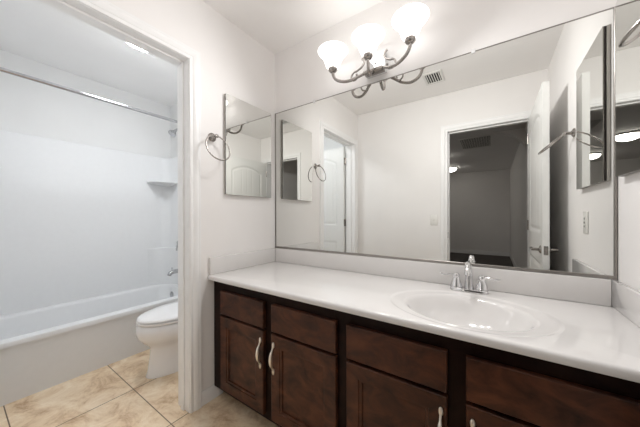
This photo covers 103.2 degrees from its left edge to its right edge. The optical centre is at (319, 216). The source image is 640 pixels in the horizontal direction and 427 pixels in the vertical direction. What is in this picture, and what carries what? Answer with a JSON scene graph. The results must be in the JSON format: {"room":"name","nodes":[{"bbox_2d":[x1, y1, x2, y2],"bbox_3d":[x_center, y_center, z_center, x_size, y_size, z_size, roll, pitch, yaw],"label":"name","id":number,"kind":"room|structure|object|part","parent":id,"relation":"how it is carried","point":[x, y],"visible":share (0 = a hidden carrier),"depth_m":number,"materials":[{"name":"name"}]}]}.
{"room":"bathroom","nodes":[
{"label":"bathroom","id":0,"kind":"room"},
{"bbox_2d":[0,49,170,158],"bbox_3d":[-2.282,-0.084,2.362,0.120,2.438,1.640,0,0,34],"label":"wall","id":1,"kind":"structure","parent":0,"point":[28,107],"depth_m":2.33,"materials":[{"name":"white paint"}]},
{"bbox_2d":[0,349,278,426],"bbox_3d":[-0.724,1.184,1.377,3.803,0.100,1.755,0,0,34],"label":"floor","id":2,"kind":"structure","parent":0,"point":[119,393],"depth_m":1.52,"materials":[{"name":"tile"}]},
{"bbox_2d":[0,284,177,406],"bbox_3d":[-1.892,0.946,2.170,0.736,0.378,1.511,0,0,34],"label":"bathtub","id":3,"kind":"object","parent":2,"relation":"on","point":[42,348],"visible":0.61,"depth_m":1.88,"materials":[{"name":"white ceramic"}]},
{"bbox_2d":[0,130,177,315],"bbox_3d":[-1.891,0.043,2.167,0.733,1.426,1.501,0,0,34],"label":"shower surround","id":4,"kind":"object","parent":3,"relation":"on","point":[78,221],"visible":0.92,"depth_m":2.31,"materials":[{"name":"white plastic"}]},
{"bbox_2d":[147,181,177,186],"bbox_3d":[-1.735,-0.364,2.792,0.220,0.035,0.220,0,0,34],"label":"corner shelf","id":5,"kind":"object","parent":4,"relation":"attached to","point":[149,183],"depth_m":2.81,"materials":[{"name":"white plastic"}]},
{"bbox_2d":[167,269,177,275],"bbox_3d":[-1.554,0.584,2.711,0.052,0.089,0.147,0,0,34],"label":"tub spout","id":6,"kind":"object","parent":4,"relation":"attached to","point":[174,271],"visible":0.8,"depth_m":2.68,"materials":[{"name":"metal"}]},
{"bbox_2d":[135,301,177,378],"bbox_3d":[-1.045,0.766,2.037,0.436,0.735,0.742,0,0,34],"label":"toilet","id":7,"kind":"object","parent":2,"relation":"on","point":[156,328],"visible":0.28,"depth_m":1.79,"materials":[{"name":"ceramic"}]},
{"bbox_3d":[-1.099,0.741,1.958,0.380,0.016,0.539,0,0,34],"label":"seat","id":8,"kind":"part","parent":7,"relation":"part of","materials":[{"name":"plastic"}]},
{"bbox_3d":[-1.098,0.717,1.959,0.378,0.022,0.537,0,0,34],"label":"lid","id":9,"kind":"part","parent":7,"relation":"part of","materials":[{"name":"plastic"}]},
{"bbox_2d":[214,281,639,426],"bbox_3d":[0.240,0.759,1.272,1.847,0.745,0.600,0,0,34],"label":"vanity cabinet","id":10,"kind":"object","parent":2,"relation":"on","point":[293,363],"visible":0.97,"depth_m":0.96,"materials":[{"name":"brown wood"}]},
{"bbox_3d":[-0.441,0.512,1.421,0.366,0.137,0.020,0,0,34],"label":"drawer","id":11,"kind":"part","parent":10,"relation":"part of","materials":[{"name":"brown wood"}]},
{"bbox_3d":[-0.440,0.810,1.422,0.366,0.434,0.020,0,0,34],"label":"door","id":12,"kind":"part","parent":10,"relation":"part of","materials":[{"name":"brown wood"}]},
{"bbox_3d":[-0.318,0.709,1.309,0.018,0.161,0.035,0,0,34],"label":"handle","id":13,"kind":"part","parent":10,"relation":"part of","materials":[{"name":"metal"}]},
{"bbox_3d":[-0.240,0.709,1.256,0.018,0.161,0.035,0,0,34],"label":"handle","id":14,"kind":"part","parent":10,"relation":"part of","materials":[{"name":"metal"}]},
{"bbox_3d":[-0.085,0.511,1.180,0.378,0.137,0.020,0,0,34],"label":"drawer","id":15,"kind":"part","parent":10,"relation":"part of","materials":[{"name":"brown wood"}]},
{"bbox_3d":[-0.085,0.810,1.180,0.378,0.434,0.020,0,0,34],"label":"door","id":16,"kind":"part","parent":10,"relation":"part of","materials":[{"name":"brown wood"}]},
{"bbox_3d":[0.266,0.511,0.941,0.373,0.137,0.020,0,0,34],"label":"drawer","id":17,"kind":"part","parent":10,"relation":"part of","materials":[{"name":"brown wood"}]},
{"bbox_3d":[0.266,0.809,0.941,0.373,0.434,0.020,0,0,34],"label":"door","id":18,"kind":"part","parent":10,"relation":"part of","materials":[{"name":"brown wood"}]},
{"bbox_2d":[208,248,639,382],"bbox_3d":[0.242,0.369,1.277,1.850,0.238,0.588,0,0,34],"label":"countertop","id":19,"kind":"structure","parent":10,"relation":"on","point":[591,324],"depth_m":1.08,"materials":[{"name":"stone"}]},
{"bbox_2d":[440,261,500,294],"bbox_3d":[0.704,0.282,1.201,0.160,0.147,0.198,0,0,-17],"label":"faucet","id":20,"kind":"object","parent":19,"relation":"on","point":[481,287],"visible":1,"depth_m":1.19,"materials":[{"name":"silver metal"}]},
{"bbox_3d":[0.666,0.308,1.238,0.054,0.070,0.054,0,0,34],"label":"handle","id":21,"kind":"part","parent":20,"relation":"part of","materials":[{"name":"silver metal"}]},
{"bbox_3d":[0.686,0.277,1.175,0.042,0.136,0.136,0,0,34],"label":"spout","id":22,"kind":"part","parent":20,"relation":"part of","materials":[{"name":"silver metal"}]},
{"bbox_3d":[0.710,0.348,1.209,0.160,0.014,0.054,0,0,34],"label":"plate","id":23,"kind":"part","parent":20,"relation":"part of","materials":[{"name":"silver metal"}]},
{"bbox_3d":[0.753,0.308,1.179,0.054,0.070,0.054,0,0,34],"label":"handle","id":24,"kind":"part","parent":20,"relation":"part of","materials":[{"name":"silver metal"}]},
{"bbox_3d":[0.781,0.286,1.154,0.069,0.016,0.013,0,0,43],"label":"lever","id":25,"kind":"part","parent":20,"relation":"part of","materials":[{"name":"silver metal"}]},
{"bbox_2d":[404,293,539,331],"bbox_3d":[0.565,0.425,0.996,0.456,0.126,0.368,0,0,34],"label":"basin","id":26,"kind":"object","parent":19,"relation":"in","point":[481,314],"depth_m":1.08,"materials":[{"name":"white ceramic"}]},
{"bbox_3d":[0.392,0.708,0.826,0.018,0.161,0.035,0,0,34],"label":"handle","id":27,"kind":"part","parent":10,"relation":"part of","materials":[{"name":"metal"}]},
{"bbox_3d":[0.466,0.708,0.775,0.018,0.161,0.035,0,0,34],"label":"handle","id":28,"kind":"part","parent":10,"relation":"part of","materials":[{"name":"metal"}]},
{"bbox_3d":[0.622,0.809,0.699,0.380,0.434,0.020,0,0,34],"label":"door","id":29,"kind":"part","parent":10,"relation":"part of","materials":[{"name":"brown wood"}]},
{"bbox_3d":[0.622,0.510,0.699,0.380,0.137,0.020,0,0,34],"label":"drawer","id":30,"kind":"part","parent":10,"relation":"part of","materials":[{"name":"brown wood"}]},
{"bbox_2d":[107,0,275,391],"bbox_3d":[-0.834,-0.085,1.450,0.120,2.438,1.520,0,0,34],"label":"wall","id":31,"kind":"structure","parent":0,"point":[233,63],"depth_m":1.62,"materials":[{"name":"white paint"}]},
{"bbox_2d":[38,0,201,413],"bbox_3d":[-1.006,0.082,1.197,0.155,2.106,0.849,0,0,34],"label":"door frame","id":32,"kind":"structure","parent":31,"relation":"attached to","point":[74,8],"depth_m":1.47,"materials":[{"name":"white paint"}]},
{"bbox_2d":[202,384,222,405],"bbox_3d":[-0.669,1.092,1.574,0.012,0.083,0.145,0,0,34],"label":"baseboard","id":33,"kind":"structure","parent":31,"relation":"attached to","point":[211,392],"depth_m":1.56,"materials":[{"name":"white paint"}]},
{"bbox_2d":[205,133,230,160],"bbox_3d":[-0.635,-0.429,1.553,0.093,0.183,0.168,0,0,34],"label":"towel ring","id":34,"kind":"object","parent":31,"relation":"attached to","point":[212,137],"visible":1,"depth_m":1.56,"materials":[{"name":"silver metal"}]},
{"bbox_3d":[-0.650,-0.494,1.563,0.056,0.054,0.054,0,0,34],"label":"post","id":35,"kind":"part","parent":34,"relation":"part of","materials":[{"name":"silver metal"}]},
{"bbox_2d":[224,93,270,197],"bbox_3d":[-0.502,-0.472,1.810,0.023,0.652,0.404,0,0,34],"label":"medicine cabinet","id":36,"kind":"object","parent":31,"relation":"attached to","point":[247,127],"visible":1,"depth_m":1.77,"materials":[{"name":"metal"}]},
{"bbox_2d":[0,0,383,105],"bbox_3d":[-0.729,-1.355,1.372,3.803,0.100,1.755,0,0,34],"label":"ceiling","id":37,"kind":"structure","parent":0,"point":[35,30],"depth_m":1.83,"materials":[{"name":"paint"}]},
{"bbox_2d":[170,0,616,279],"bbox_3d":[-0.266,-0.087,2.052,3.803,2.438,0.115,0,0,34],"label":"wall","id":38,"kind":"structure","parent":0,"point":[452,28],"depth_m":1.43,"materials":[{"name":"white paint"}]},
{"bbox_2d":[0,67,176,122],"bbox_3d":[-1.580,-0.873,1.955,0.064,0.064,1.518,0,0,34],"label":"shower rod","id":39,"kind":"object","parent":38,"relation":"attached to","point":[4,70],"visible":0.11,"depth_m":1.78,"materials":[{"name":"metal"}]},
{"bbox_2d":[168,128,177,136],"bbox_3d":[-1.539,-0.908,2.736,0.084,0.118,0.182,0,0,34],"label":"showerhead","id":40,"kind":"object","parent":38,"relation":"attached to","point":[172,133],"visible":0.53,"depth_m":2.68,"materials":[{"name":"metal"}]},
{"bbox_2d":[318,3,429,82],"bbox_3d":[0.286,-0.923,1.463,0.654,0.214,0.232,0,0,34],"label":"vanity light","id":41,"kind":"object","parent":38,"relation":"attached to","point":[409,19],"visible":1,"depth_m":1.41,"materials":[{"name":"white glass"}]},
{"bbox_3d":[0.080,-0.975,1.576,0.186,0.111,0.186,0,0,34],"label":"lamp shade","id":42,"kind":"part","parent":41,"relation":"part of","materials":[{"name":"white glass"}]},
{"bbox_3d":[0.173,-0.865,1.552,0.209,0.097,0.033,0,0,10],"label":"arm","id":43,"kind":"part","parent":41,"relation":"part of","materials":[{"name":"silver metal"}]},
{"bbox_3d":[0.273,-0.975,1.444,0.186,0.111,0.186,0,0,34],"label":"lamp shade","id":44,"kind":"part","parent":41,"relation":"part of","materials":[{"name":"white glass"}]},
{"bbox_3d":[0.295,-0.865,1.476,0.018,0.097,0.097,0,0,34],"label":"arm","id":45,"kind":"part","parent":41,"relation":"part of","materials":[{"name":"silver metal"}]},
{"bbox_3d":[0.323,-0.868,1.517,0.124,0.018,0.055,0,0,34],"label":"arm mount","id":46,"kind":"part","parent":41,"relation":"part of","materials":[{"name":"silver metal"}]},
{"bbox_3d":[0.411,-0.865,1.390,0.033,0.097,0.209,0,0,-32],"label":"arm","id":47,"kind":"part","parent":41,"relation":"part of","materials":[{"name":"silver metal"}]},
{"bbox_3d":[0.467,-0.975,1.313,0.186,0.111,0.186,0,0,34],"label":"lamp shade","id":48,"kind":"part","parent":41,"relation":"part of","materials":[{"name":"white glass"}]},
{"bbox_2d":[276,248,610,306],"bbox_3d":[0.401,0.302,1.512,1.811,0.106,0.020,0,0,34],"label":"backsplash","id":49,"kind":"structure","parent":38,"relation":"attached to","point":[589,290],"depth_m":1.25,"materials":[{"name":"stone"}]},
{"bbox_2d":[275,7,617,279],"bbox_3d":[0.405,-0.295,1.518,1.849,1.088,0.012,0,0,34],"label":"vanity mirror","id":50,"kind":"object","parent":38,"relation":"attached to","point":[502,155],"visible":0.92,"depth_m":1.27,"materials":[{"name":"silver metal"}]},
{"bbox_2d":[617,0,639,291],"bbox_3d":[0.798,-0.087,0.341,0.120,2.438,1.520,0,0,34],"label":"wall","id":51,"kind":"structure","parent":0,"point":[628,187],"depth_m":0.91,"materials":[{"name":"white paint"}]},
{"bbox_2d":[615,0,639,176],"bbox_3d":[1.010,-0.474,0.782,0.023,0.652,0.404,0,0,34],"label":"medicine cabinet","id":52,"kind":"object","parent":51,"relation":"attached to","point":[627,12],"visible":1,"depth_m":0.87,"materials":[{"name":"metal"}]},
{"bbox_2d":[618,19,639,47],"bbox_3d":[0.748,-0.460,0.525,0.168,0.135,0.168,0,0,34],"label":"towel ring","id":53,"kind":"object","parent":51,"relation":"attached to","point":[621,44],"visible":1,"depth_m":0.57,"materials":[{"name":"silver metal"}]}
]}

